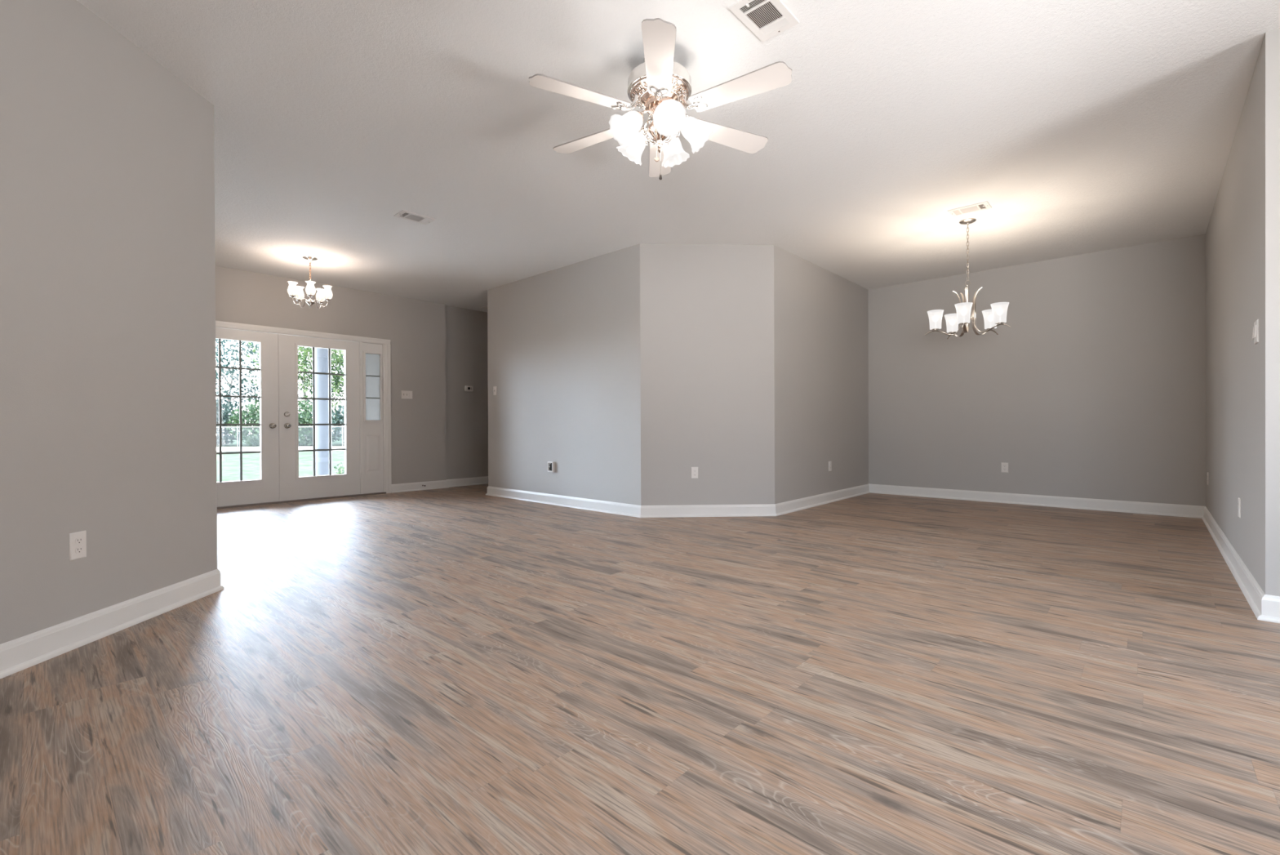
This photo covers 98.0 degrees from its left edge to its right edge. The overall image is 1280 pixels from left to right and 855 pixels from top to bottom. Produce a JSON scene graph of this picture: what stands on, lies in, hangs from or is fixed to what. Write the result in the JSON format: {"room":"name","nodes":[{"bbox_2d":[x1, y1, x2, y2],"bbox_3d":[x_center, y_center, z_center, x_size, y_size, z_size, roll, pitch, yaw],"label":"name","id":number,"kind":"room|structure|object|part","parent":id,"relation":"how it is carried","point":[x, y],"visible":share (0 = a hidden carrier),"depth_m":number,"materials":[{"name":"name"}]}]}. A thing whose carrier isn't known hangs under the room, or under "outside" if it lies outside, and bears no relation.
{"room":"empty living room","nodes":[
{"label":"empty living room","id":0,"kind":"room"},
{"bbox_2d":[0,0,217,644],"bbox_3d":[-2.422,-0.442,1.184,0.100,2.740,3.944,0,0,-1],"label":"wall","id":1,"kind":"structure","parent":0,"point":[108,374],"depth_m":2.46,"materials":[{"name":"grey paint"}]},
{"bbox_2d":[69,530,86,560],"bbox_3d":[-2.383,0.500,2.363,0.008,0.114,0.070,0,0,-1],"label":"wall outlet","id":2,"kind":"object","parent":1,"relation":"attached to","point":[77,540],"visible":1,"depth_m":2.36,"materials":[{"name":"white plastic"}]},
{"bbox_2d":[75,546,83,553],"bbox_3d":[-2.380,0.520,2.364,0.002,0.025,0.034,0,0,-1],"label":"receptacle","id":3,"kind":"object","parent":2,"relation":"attached to","point":[78,549],"depth_m":2.36,"materials":[{"name":"white plastic"}]},
{"bbox_2d":[75,537,83,543],"bbox_3d":[-2.380,0.481,2.363,0.002,0.025,0.034,0,0,-1],"label":"receptacle","id":4,"kind":"object","parent":2,"relation":"attached to","point":[77,540],"depth_m":2.36,"materials":[{"name":"white plastic"}]},
{"bbox_2d":[0,568,223,678],"bbox_3d":[-2.353,0.869,1.218,0.028,0.118,3.913,0,0,-1],"label":"baseboard","id":5,"kind":"structure","parent":1,"relation":"attached to","point":[16,655],"depth_m":2.44,"materials":[{"name":"white wood"}]},
{"bbox_2d":[216,446,344,451],"bbox_3d":[-24.995,1.121,28.754,70.000,0.025,4.900,0,0,0],"label":"sidewalk","id":6,"kind":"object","parent":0,"point":[224,448],"depth_m":28.63,"materials":[{"name":"concrete"}]},
{"bbox_2d":[215,266,446,484],"bbox_3d":[-4.183,-0.457,7.011,0.100,2.740,3.671,0,0,42],"label":"wall","id":7,"kind":"structure","parent":0,"point":[415,329],"depth_m":7.77,"materials":[{"name":"grey paint"}]},
{"bbox_2d":[215,327,279,506],"bbox_3d":[-4.665,-0.116,6.399,0.115,2.022,0.894,0,0,42],"label":"entry door","id":8,"kind":"structure","parent":7,"relation":"in","point":[265,489],"depth_m":6.61,"materials":[{"name":"white wood"}]},
{"bbox_3d":[-4.686,-0.195,6.382,0.018,1.681,0.636,0,0,42],"label":"lite frame","id":9,"kind":"part","parent":8,"relation":"part of","materials":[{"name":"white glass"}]},
{"bbox_3d":[-4.392,-0.020,6.668,0.066,0.066,0.066,0,0,42],"label":"door knob","id":10,"kind":"part","parent":8,"relation":"part of","materials":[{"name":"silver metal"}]},
{"bbox_2d":[278,333,282,501],"bbox_3d":[-4.372,-0.118,6.756,0.055,2.022,0.027,0,0,42],"label":"astragal","id":11,"kind":"object","parent":8,"relation":"attached to","point":[279,335],"visible":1,"depth_m":6.74,"materials":[{"name":"white wood"}]},
{"bbox_2d":[217,491,386,508],"bbox_3d":[-4.382,0.904,6.785,0.150,0.020,2.486,0,0,42],"label":"threshold","id":12,"kind":"object","parent":7,"relation":"attached to","point":[382,492],"depth_m":6.86,"materials":[{"name":"wood"}]},
{"bbox_2d":[215,320,391,493],"bbox_3d":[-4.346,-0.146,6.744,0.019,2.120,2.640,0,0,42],"label":"trim","id":13,"kind":"structure","parent":7,"relation":"attached to","point":[218,323],"depth_m":7.66,"materials":[{"name":"white wood"}]},
{"bbox_2d":[280,333,362,500],"bbox_3d":[-4.029,-0.121,7.094,0.115,2.022,0.935,0,0,42],"label":"entry door","id":14,"kind":"structure","parent":7,"relation":"in","point":[294,486],"depth_m":7.06,"materials":[{"name":"white wood"}]},
{"bbox_3d":[-4.288,-0.021,6.782,0.066,0.066,0.066,0,0,42],"label":"door knob","id":15,"kind":"part","parent":14,"relation":"part of","materials":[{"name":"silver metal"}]},
{"bbox_3d":[-4.040,-0.201,7.088,0.018,1.681,0.609,0,0,42],"label":"lite frame","id":16,"kind":"part","parent":14,"relation":"part of","materials":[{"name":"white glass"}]},
{"bbox_2d":[362,342,383,493],"bbox_3d":[-3.633,-0.126,7.566,0.062,2.024,0.266,0,0,42],"label":"sidelight","id":17,"kind":"object","parent":7,"relation":"attached to","point":[372,353],"visible":1,"depth_m":7.56,"materials":[{"name":"white wood"}]},
{"bbox_3d":[-3.641,-0.550,7.571,0.004,0.900,0.200,0,0,42],"label":"obscured pane","id":18,"kind":"part","parent":17,"relation":"part of","materials":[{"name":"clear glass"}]},
{"bbox_3d":[-3.618,-0.550,7.550,0.018,0.952,0.252,0,0,42],"label":"lite frame","id":19,"kind":"part","parent":17,"relation":"part of","materials":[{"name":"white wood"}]},
{"bbox_3d":[-3.619,0.348,7.557,0.007,0.544,0.224,0,0,42],"label":"raised panel","id":20,"kind":"part","parent":17,"relation":"part of","materials":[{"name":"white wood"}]},
{"bbox_2d":[400,390,412,399],"bbox_3d":[-3.298,-0.464,7.888,0.022,0.114,0.160,0,0,42],"label":"light switch","id":21,"kind":"object","parent":7,"relation":"attached to","point":[404,393],"visible":1,"depth_m":7.88,"materials":[{"name":"white plastic"}]},
{"bbox_2d":[391,475,488,493],"bbox_3d":[-2.374,0.838,8.932,0.080,0.118,3.232,0,0,42],"label":"baseboard","id":22,"kind":"structure","parent":7,"relation":"attached to","point":[409,486],"depth_m":8.23,"materials":[{"name":"white wood"}]},
{"bbox_2d":[444,305,488,479],"bbox_3d":[-2.156,-0.475,9.305,0.100,2.740,2.570,0,0,42],"label":"wall","id":23,"kind":"structure","parent":0,"point":[465,329],"depth_m":8.64,"materials":[{"name":"grey paint"}]},
{"bbox_2d":[464,385,473,391],"bbox_3d":[-2.659,-0.603,8.660,0.028,0.086,0.132,0,0,42],"label":"thermostat","id":24,"kind":"object","parent":23,"relation":"attached to","point":[470,388],"visible":1,"depth_m":8.65,"materials":[{"name":"white plastic"}]},
{"bbox_2d":[487,243,640,505],"bbox_3d":[-0.980,-0.470,6.549,2.761,2.740,0.100,0,0,42],"label":"wall","id":25,"kind":"structure","parent":0,"point":[563,343],"depth_m":6.32,"materials":[{"name":"grey paint"}]},
{"bbox_2d":[493,386,496,395],"bbox_3d":[-1.914,-0.483,7.320,0.070,0.114,0.022,0,0,42],"label":"light switch","id":26,"kind":"object","parent":25,"relation":"attached to","point":[494,387],"visible":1,"depth_m":7.32,"materials":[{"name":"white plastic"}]},
{"bbox_2d":[547,461,554,471],"bbox_3d":[-1.045,0.460,6.521,0.094,0.116,0.042,0,0,42],"label":"outlet","id":27,"kind":"object","parent":25,"relation":"attached to","point":[550,464],"visible":1,"depth_m":6.52,"materials":[{"name":"white plastic"}]},
{"bbox_2d":[485,485,640,517],"bbox_3d":[-1.024,0.842,6.512,2.800,0.118,0.028,0,0,42],"label":"baseboard","id":28,"kind":"structure","parent":25,"relation":"attached to","point":[623,508],"depth_m":6.31,"materials":[{"name":"white wood"}]},
{"bbox_2d":[0,483,1279,854],"bbox_3d":[-0.115,0.957,3.852,10.470,0.100,9.970,0,0,42],"label":"floor","id":29,"kind":"structure","parent":0,"point":[461,669],"depth_m":1.91,"materials":[{"name":"brown wood"}]},
{"bbox_2d":[76,0,1279,311],"bbox_3d":[-0.128,-1.893,3.841,10.470,0.120,9.970,0,0,42],"label":"ceiling","id":30,"kind":"structure","parent":0,"point":[1084,126],"depth_m":3.43,"materials":[{"name":"white paint"}]},
{"bbox_2d":[287,256,333,309],"bbox_3d":[-3.565,-1.556,5.989,0.433,0.540,0.418,0,0,42],"label":"chandelier","id":31,"kind":"object","parent":30,"relation":"hanging from","point":[309,302],"visible":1,"depth_m":6.00,"materials":[{"name":"white glass"}]},
{"bbox_3d":[-3.664,-1.460,5.873,0.096,0.141,0.098,0,0,42],"label":"lamp shade","id":32,"kind":"part","parent":31,"relation":"part of","materials":[{"name":"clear glass"}]},
{"bbox_3d":[-3.711,-1.460,6.067,0.096,0.141,0.097,0,0,42],"label":"lamp shade","id":33,"kind":"part","parent":31,"relation":"part of","materials":[{"name":"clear glass"}]},
{"bbox_3d":[-3.465,-1.460,5.857,0.095,0.141,0.096,0,0,42],"label":"lamp shade","id":34,"kind":"part","parent":31,"relation":"part of","materials":[{"name":"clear glass"}]},
{"bbox_3d":[-3.540,-1.461,6.172,0.095,0.141,0.095,0,0,42],"label":"lamp shade","id":35,"kind":"part","parent":31,"relation":"part of","materials":[{"name":"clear glass"}]},
{"bbox_3d":[-3.388,-1.462,6.042,0.096,0.141,0.094,0,0,42],"label":"lamp shade","id":36,"kind":"part","parent":31,"relation":"part of","materials":[{"name":"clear glass"}]},
{"bbox_2d":[393,209,435,225],"bbox_3d":[-1.959,-1.822,4.846,0.185,0.013,0.290,0,0,42],"label":"ceiling vent","id":37,"kind":"object","parent":30,"relation":"in","point":[406,215],"visible":1,"depth_m":4.84,"materials":[{"name":"white metal"}]},
{"bbox_2d":[528,17,791,179],"bbox_3d":[0.098,-1.522,2.778,1.313,0.614,1.259,0,0,42],"label":"ceiling fan","id":38,"kind":"object","parent":30,"relation":"hanging from","point":[660,86],"visible":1,"depth_m":2.66,"materials":[{"name":"white paint"}]},
{"bbox_3d":[-0.280,-1.549,2.580,0.482,0.032,0.136,0,0,-28],"label":"blade","id":39,"kind":"part","parent":38,"relation":"part of","materials":[{"name":"white paint"}]},
{"bbox_3d":[-0.263,-1.551,3.005,0.482,0.032,0.136,0,0,32],"label":"blade","id":40,"kind":"part","parent":38,"relation":"part of","materials":[{"name":"white paint"}]},
{"bbox_3d":[-0.073,-1.449,2.695,0.152,0.168,0.168,0,0,42],"label":"lamp shade","id":41,"kind":"part","parent":38,"relation":"part of","materials":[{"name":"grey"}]},
{"bbox_3d":[-0.046,-1.471,2.700,0.049,0.054,0.054,0,0,42],"label":"light bulb","id":42,"kind":"part","parent":38,"relation":"part of","materials":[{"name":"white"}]},
{"bbox_3d":[-0.036,-1.450,2.906,0.169,0.168,0.159,0,0,42],"label":"lamp shade","id":43,"kind":"part","parent":38,"relation":"part of","materials":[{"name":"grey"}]},
{"bbox_3d":[0.024,-1.526,2.728,0.115,0.078,0.059,0,0,-14],"label":"lamp arm","id":44,"kind":"part","parent":38,"relation":"part of","materials":[{"name":"silver metal"}]},
{"bbox_3d":[0.036,-1.526,2.837,0.117,0.078,0.060,0,0,42],"label":"lamp arm","id":45,"kind":"part","parent":38,"relation":"part of","materials":[{"name":"silver metal"}]},
{"bbox_3d":[0.082,-1.395,2.729,0.004,0.142,0.003,0,0,42],"label":"pull chain","id":46,"kind":"part","parent":38,"relation":"part of","materials":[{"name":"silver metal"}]},
{"bbox_3d":[0.081,-1.550,2.353,0.136,0.032,0.482,0,0,2],"label":"blade","id":47,"kind":"part","parent":38,"relation":"part of","materials":[{"name":"white paint"}]},
{"bbox_3d":[0.097,-1.627,2.778,0.300,0.080,0.300,0,0,42],"label":"motor","id":48,"kind":"part","parent":38,"relation":"part of","materials":[{"name":"silver metal"}]},
{"bbox_3d":[0.114,-1.553,3.204,0.136,0.032,0.482,0,0,2],"label":"blade","id":49,"kind":"part","parent":38,"relation":"part of","materials":[{"name":"white paint"}]},
{"bbox_3d":[0.122,-1.526,2.693,0.059,0.078,0.115,0,0,4],"label":"lamp arm","id":50,"kind":"part","parent":38,"relation":"part of","materials":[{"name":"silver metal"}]},
{"bbox_3d":[0.128,-1.472,2.618,0.052,0.054,0.050,0,0,42],"label":"light bulb","id":51,"kind":"part","parent":38,"relation":"part of","materials":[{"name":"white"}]},
{"bbox_3d":[0.129,-1.449,2.586,0.164,0.168,0.158,0,0,42],"label":"lamp shade","id":52,"kind":"part","parent":38,"relation":"part of","materials":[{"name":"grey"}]},
{"bbox_3d":[0.172,-1.451,2.952,0.153,0.168,0.168,0,0,42],"label":"lamp shade","id":53,"kind":"part","parent":38,"relation":"part of","materials":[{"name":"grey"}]},
{"bbox_3d":[0.292,-1.451,2.759,0.164,0.168,0.157,0,0,42],"label":"lamp shade","id":54,"kind":"part","parent":38,"relation":"part of","materials":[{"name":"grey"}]},
{"bbox_3d":[0.474,-1.554,2.977,0.482,0.032,0.136,0,0,-28],"label":"blade","id":55,"kind":"part","parent":38,"relation":"part of","materials":[{"name":"white paint"}]},
{"bbox_3d":[0.458,-1.552,2.551,0.482,0.032,0.136,0,0,32],"label":"blade","id":56,"kind":"part","parent":38,"relation":"part of","materials":[{"name":"white paint"}]},
{"bbox_2d":[728,0,799,42],"bbox_3d":[0.552,-1.824,2.468,0.185,0.013,0.290,0,0,42],"label":"ceiling vent","id":57,"kind":"object","parent":30,"relation":"in","point":[766,19],"visible":1,"depth_m":2.48,"materials":[{"name":"white metal"}]},
{"bbox_2d":[924,217,1011,338],"bbox_3d":[2.930,-1.342,4.969,0.658,1.017,0.643,0,0,42],"label":"chandelier","id":58,"kind":"object","parent":30,"relation":"hanging from","point":[997,314],"visible":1,"depth_m":4.99,"materials":[{"name":"white glass"}]},
{"bbox_3d":[2.696,-0.980,5.080,0.136,0.164,0.136,0,0,42],"label":"lamp shade","id":59,"kind":"part","parent":58,"relation":"part of","materials":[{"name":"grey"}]},
{"bbox_3d":[2.752,-1.034,5.060,0.294,0.402,0.029,0,0,19],"label":"arm","id":60,"kind":"part","parent":58,"relation":"part of","materials":[{"name":"silver metal"}]},
{"bbox_3d":[2.947,-0.982,5.253,0.136,0.164,0.136,0,0,42],"label":"lamp shade","id":61,"kind":"part","parent":58,"relation":"part of","materials":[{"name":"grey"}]},
{"bbox_3d":[2.945,-1.035,5.193,0.029,0.402,0.294,0,0,1],"label":"arm","id":62,"kind":"part","parent":58,"relation":"part of","materials":[{"name":"silver metal"}]},
{"bbox_3d":[2.783,-0.979,4.787,0.136,0.164,0.136,0,0,42],"label":"lamp shade","id":63,"kind":"part","parent":58,"relation":"part of","materials":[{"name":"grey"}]},
{"bbox_3d":[2.819,-1.033,4.834,0.029,0.402,0.294,0,0,37],"label":"arm","id":64,"kind":"part","parent":58,"relation":"part of","materials":[{"name":"silver metal"}]},
{"bbox_3d":[2.938,-1.566,4.991,0.016,0.514,0.016,0,0,-3],"label":"chain","id":65,"kind":"part","parent":58,"relation":"part of","materials":[{"name":"silver metal"}]},
{"bbox_3d":[2.940,-1.081,4.993,0.060,0.390,0.060,0,0,42],"label":"stem","id":66,"kind":"part","parent":58,"relation":"part of","materials":[{"name":"silver metal"}]},
{"bbox_3d":[3.132,-1.036,5.050,0.294,0.402,0.029,0,0,-17],"label":"arm","id":67,"kind":"part","parent":58,"relation":"part of","materials":[{"name":"silver metal"}]},
{"bbox_3d":[3.190,-0.982,5.067,0.136,0.164,0.136,0,0,42],"label":"lamp shade","id":68,"kind":"part","parent":58,"relation":"part of","materials":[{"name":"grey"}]},
{"bbox_3d":[3.054,-1.034,4.828,0.029,0.402,0.294,0,0,-35],"label":"arm","id":69,"kind":"part","parent":58,"relation":"part of","materials":[{"name":"silver metal"}]},
{"bbox_3d":[3.088,-0.981,4.779,0.136,0.164,0.136,0,0,42],"label":"lamp shade","id":70,"kind":"part","parent":58,"relation":"part of","materials":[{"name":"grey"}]},
{"bbox_2d":[947,200,991,217],"bbox_3d":[2.790,-1.842,4.714,0.290,0.013,0.185,0,0,42],"label":"ceiling vent","id":71,"kind":"object","parent":30,"relation":"in","point":[983,206],"visible":1,"depth_m":4.71,"materials":[{"name":"white metal"}]},
{"bbox_2d":[640,243,774,505],"bbox_3d":[0.681,-0.473,5.660,1.358,2.740,0.100,0,0,-3],"label":"wall","id":72,"kind":"structure","parent":0,"point":[707,362],"depth_m":5.61,"materials":[{"name":"beige paint"}]},
{"bbox_2d":[691,466,697,478],"bbox_3d":[0.551,0.456,5.604,0.070,0.114,0.008,0,0,-3],"label":"wall outlet","id":73,"kind":"object","parent":72,"relation":"attached to","point":[694,469],"visible":1,"depth_m":5.60,"materials":[{"name":"white plastic"}]},
{"bbox_2d":[640,503,776,517],"bbox_3d":[0.689,0.838,5.602,1.380,0.118,0.028,0,0,-3],"label":"baseboard","id":74,"kind":"structure","parent":72,"relation":"attached to","point":[756,509],"depth_m":5.60,"materials":[{"name":"white wood"}]},
{"bbox_2d":[773,244,868,503],"bbox_3d":[2.222,-0.484,6.656,0.100,2.740,2.660,0,0,42],"label":"wall","id":75,"kind":"structure","parent":0,"point":[821,316],"depth_m":6.39,"materials":[{"name":"beige paint"}]},
{"bbox_2d":[774,483,870,515],"bbox_3d":[2.237,0.827,6.577,0.028,0.118,2.571,0,0,42],"label":"baseboard","id":76,"kind":"structure","parent":75,"relation":"attached to","point":[789,506],"depth_m":6.37,"materials":[{"name":"white wood"}]},
{"bbox_2d":[828,461,831,471],"bbox_3d":[2.261,0.460,6.618,0.008,0.114,0.070,0,0,42],"label":"wall outlet","id":77,"kind":"object","parent":75,"relation":"attached to","point":[829,462],"visible":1,"depth_m":6.61,"materials":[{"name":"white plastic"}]},
{"bbox_2d":[867,234,1205,506],"bbox_3d":[4.304,-0.492,6.486,3.403,2.740,0.100,0,0,42],"label":"wall","id":78,"kind":"structure","parent":0,"point":[1095,388],"depth_m":6.16,"materials":[{"name":"beige paint"}]},
{"bbox_2d":[1001,462,1008,472],"bbox_3d":[4.243,0.466,6.477,0.070,0.114,0.008,0,0,42],"label":"wall outlet","id":79,"kind":"object","parent":78,"relation":"attached to","point":[1004,465],"visible":1,"depth_m":6.47,"materials":[{"name":"white plastic"}]},
{"bbox_2d":[868,483,1204,518],"bbox_3d":[4.267,0.819,6.444,3.203,0.118,0.028,0,0,42],"label":"baseboard","id":80,"kind":"structure","parent":78,"relation":"attached to","point":[1126,506],"depth_m":6.17,"materials":[{"name":"white wood"}]},
{"bbox_2d":[1205,34,1265,593],"bbox_3d":[4.258,-0.482,3.988,0.100,2.740,3.849,0,0,42],"label":"wall","id":81,"kind":"structure","parent":0,"point":[1235,233],"depth_m":3.26,"materials":[{"name":"beige paint"}]},
{"bbox_2d":[1207,471,1208,484],"bbox_3d":[5.221,0.471,5.121,0.008,0.114,0.070,0,0,42],"label":"wall outlet","id":82,"kind":"object","parent":81,"relation":"attached to","point":[1207,472],"visible":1,"depth_m":5.10,"materials":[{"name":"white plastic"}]},
{"bbox_2d":[1201,506,1265,617],"bbox_3d":[4.174,0.829,3.990,0.028,0.118,3.776,0,0,42],"label":"baseboard","id":83,"kind":"structure","parent":81,"relation":"attached to","point":[1251,588],"depth_m":3.32,"materials":[{"name":"white wood"}]},
{"bbox_2d":[1237,497,1240,517],"bbox_3d":[3.585,0.480,3.332,0.008,0.114,0.070,0,0,42],"label":"wall outlet","id":84,"kind":"object","parent":81,"relation":"attached to","point":[1239,499],"visible":1,"depth_m":3.31,"materials":[{"name":"white plastic"}]},
{"bbox_2d":[1252,319,1258,344],"bbox_3d":[3.096,-0.480,2.802,0.014,0.114,0.114,0,0,42],"label":"light switch","id":85,"kind":"object","parent":81,"relation":"attached to","point":[1255,328],"visible":1,"depth_m":2.77,"materials":[{"name":"white plastic"}]},
{"bbox_2d":[1265,27,1279,595],"bbox_3d":[3.749,-0.472,1.914,2.149,2.740,0.100,0,0,42],"label":"wall","id":86,"kind":"structure","parent":0,"point":[1272,37],"depth_m":2.59,"materials":[{"name":"beige paint"}]},
{"bbox_2d":[1257,594,1279,622],"bbox_3d":[3.665,0.839,1.915,2.076,0.118,0.028,0,0,42],"label":"baseboard","id":87,"kind":"structure","parent":86,"relation":"attached to","point":[1270,604],"depth_m":2.59,"materials":[{"name":"white wood"}]},
{"label":"outside","id":88,"kind":"structure","parent":0,"visible":0},
{"bbox_2d":[216,434,344,481],"bbox_3d":[-25.984,1.082,44.096,82.132,0.001,150.000,0,0,42],"label":"lawn","id":89,"kind":"structure","parent":88,"point":[251,461],"depth_m":17.36,"materials":[{"name":"green plant"}]},
{"bbox_2d":[215,339,247,409],"bbox_3d":[-33.170,-3.530,39.907,9.205,9.337,9.178,0,0,-11],"label":"leafy tree","id":90,"kind":"object","parent":89,"relation":"on","point":[217,362],"visible":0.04,"depth_m":41.58,"materials":[{"name":"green plant"}]},
{"bbox_2d":[216,400,248,445],"bbox_3d":[-26.169,-0.190,33.989,4.048,2.954,4.059,0,0,42],"label":"shrub","id":91,"kind":"object","parent":89,"relation":"on","point":[224,415],"visible":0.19,"depth_m":33.89,"materials":[{"name":"green plant"}]},
{"bbox_2d":[225,400,259,445],"bbox_3d":[-23.011,-0.206,34.294,4.042,2.977,4.087,0,0,42],"label":"shrub","id":92,"kind":"object","parent":89,"relation":"on","point":[254,416],"visible":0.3,"depth_m":33.20,"materials":[{"name":"green plant"}]},
{"bbox_2d":[215,338,305,444],"bbox_3d":[-26.727,-3.400,36.769,8.436,9.039,7.617,0,0,-7],"label":"leafy tree","id":93,"kind":"object","parent":89,"relation":"on","point":[228,392],"visible":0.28,"depth_m":36.22,"materials":[{"name":"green plant"}]},
{"bbox_2d":[216,425,344,446],"bbox_3d":[-22.998,0.502,31.821,26.005,1.190,0.083,0,0,0],"label":"fence","id":94,"kind":"object","parent":89,"relation":"on","point":[342,426],"visible":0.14,"depth_m":31.80,"materials":[{"name":"grey metal"}]},
{"bbox_3d":[-22.998,0.502,31.832,0.055,1.190,0.055,0,0,22],"label":"fence post","id":95,"kind":"part","parent":94,"relation":"part of","materials":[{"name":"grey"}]},
{"bbox_3d":[-23.000,-0.023,31.800,26.000,0.042,0.042,0,0,0],"label":"rail","id":96,"kind":"part","parent":94,"relation":"part of","materials":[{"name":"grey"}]},
{"bbox_2d":[238,342,343,437],"bbox_3d":[-23.244,-3.860,39.078,9.365,9.916,7.960,0,0,42],"label":"leafy tree","id":97,"kind":"object","parent":89,"relation":"on","point":[306,382],"visible":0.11,"depth_m":37.66,"materials":[{"name":"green plant"}]},
{"bbox_3d":[-23.186,-4.659,39.074,9.456,8.319,8.042,0,0,42],"label":"crown","id":98,"kind":"part","parent":97,"relation":"part of","materials":[{"name":"green plant"}]},
{"bbox_2d":[245,341,344,421],"bbox_3d":[-20.660,-3.141,36.351,7.467,8.478,7.867,0,0,42],"label":"leafy tree","id":99,"kind":"object","parent":89,"relation":"on","point":[308,349],"visible":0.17,"depth_m":35.30,"materials":[{"name":"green plant"}]},
{"bbox_2d":[297,399,344,445],"bbox_3d":[-20.032,-0.204,33.835,4.122,2.995,4.052,0,0,42],"label":"shrub","id":100,"kind":"object","parent":89,"relation":"on","point":[306,417],"visible":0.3,"depth_m":32.98,"materials":[{"name":"green plant"}]},
{"bbox_2d":[302,351,344,407],"bbox_3d":[-18.498,-3.803,39.571,8.688,9.763,8.121,0,0,-15],"label":"leafy tree","id":101,"kind":"object","parent":89,"relation":"on","point":[334,358],"visible":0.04,"depth_m":36.91,"materials":[{"name":"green plant"}]},
{"bbox_2d":[331,404,344,442],"bbox_3d":[-16.988,-0.233,34.208,4.116,2.960,4.109,0,0,42],"label":"shrub","id":102,"kind":"object","parent":89,"relation":"on","point":[339,416],"visible":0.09,"depth_m":33.10,"materials":[{"name":"green plant"}]},
{"bbox_2d":[333,462,344,474],"bbox_3d":[-6.687,0.959,12.614,0.391,0.377,0.440,0,0,42],"label":"plant","id":103,"kind":"object","parent":89,"relation":"on","point":[340,471],"visible":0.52,"depth_m":12.50,"materials":[{"name":"green plant"}]},
{"bbox_3d":[-5.082,1.029,7.704,2.100,0.170,7.500,0,0,42],"label":"porch slab","id":104,"kind":"object","parent":89,"relation":"on","visible":0},
{"bbox_2d":[314,347,332,475],"bbox_3d":[-4.982,-0.351,8.749,0.320,2.580,0.320,0,0,42],"label":"porch column","id":105,"kind":"structure","parent":104,"relation":"on","point":[321,355],"depth_m":8.64,"materials":[{"name":"grey"}]}
]}

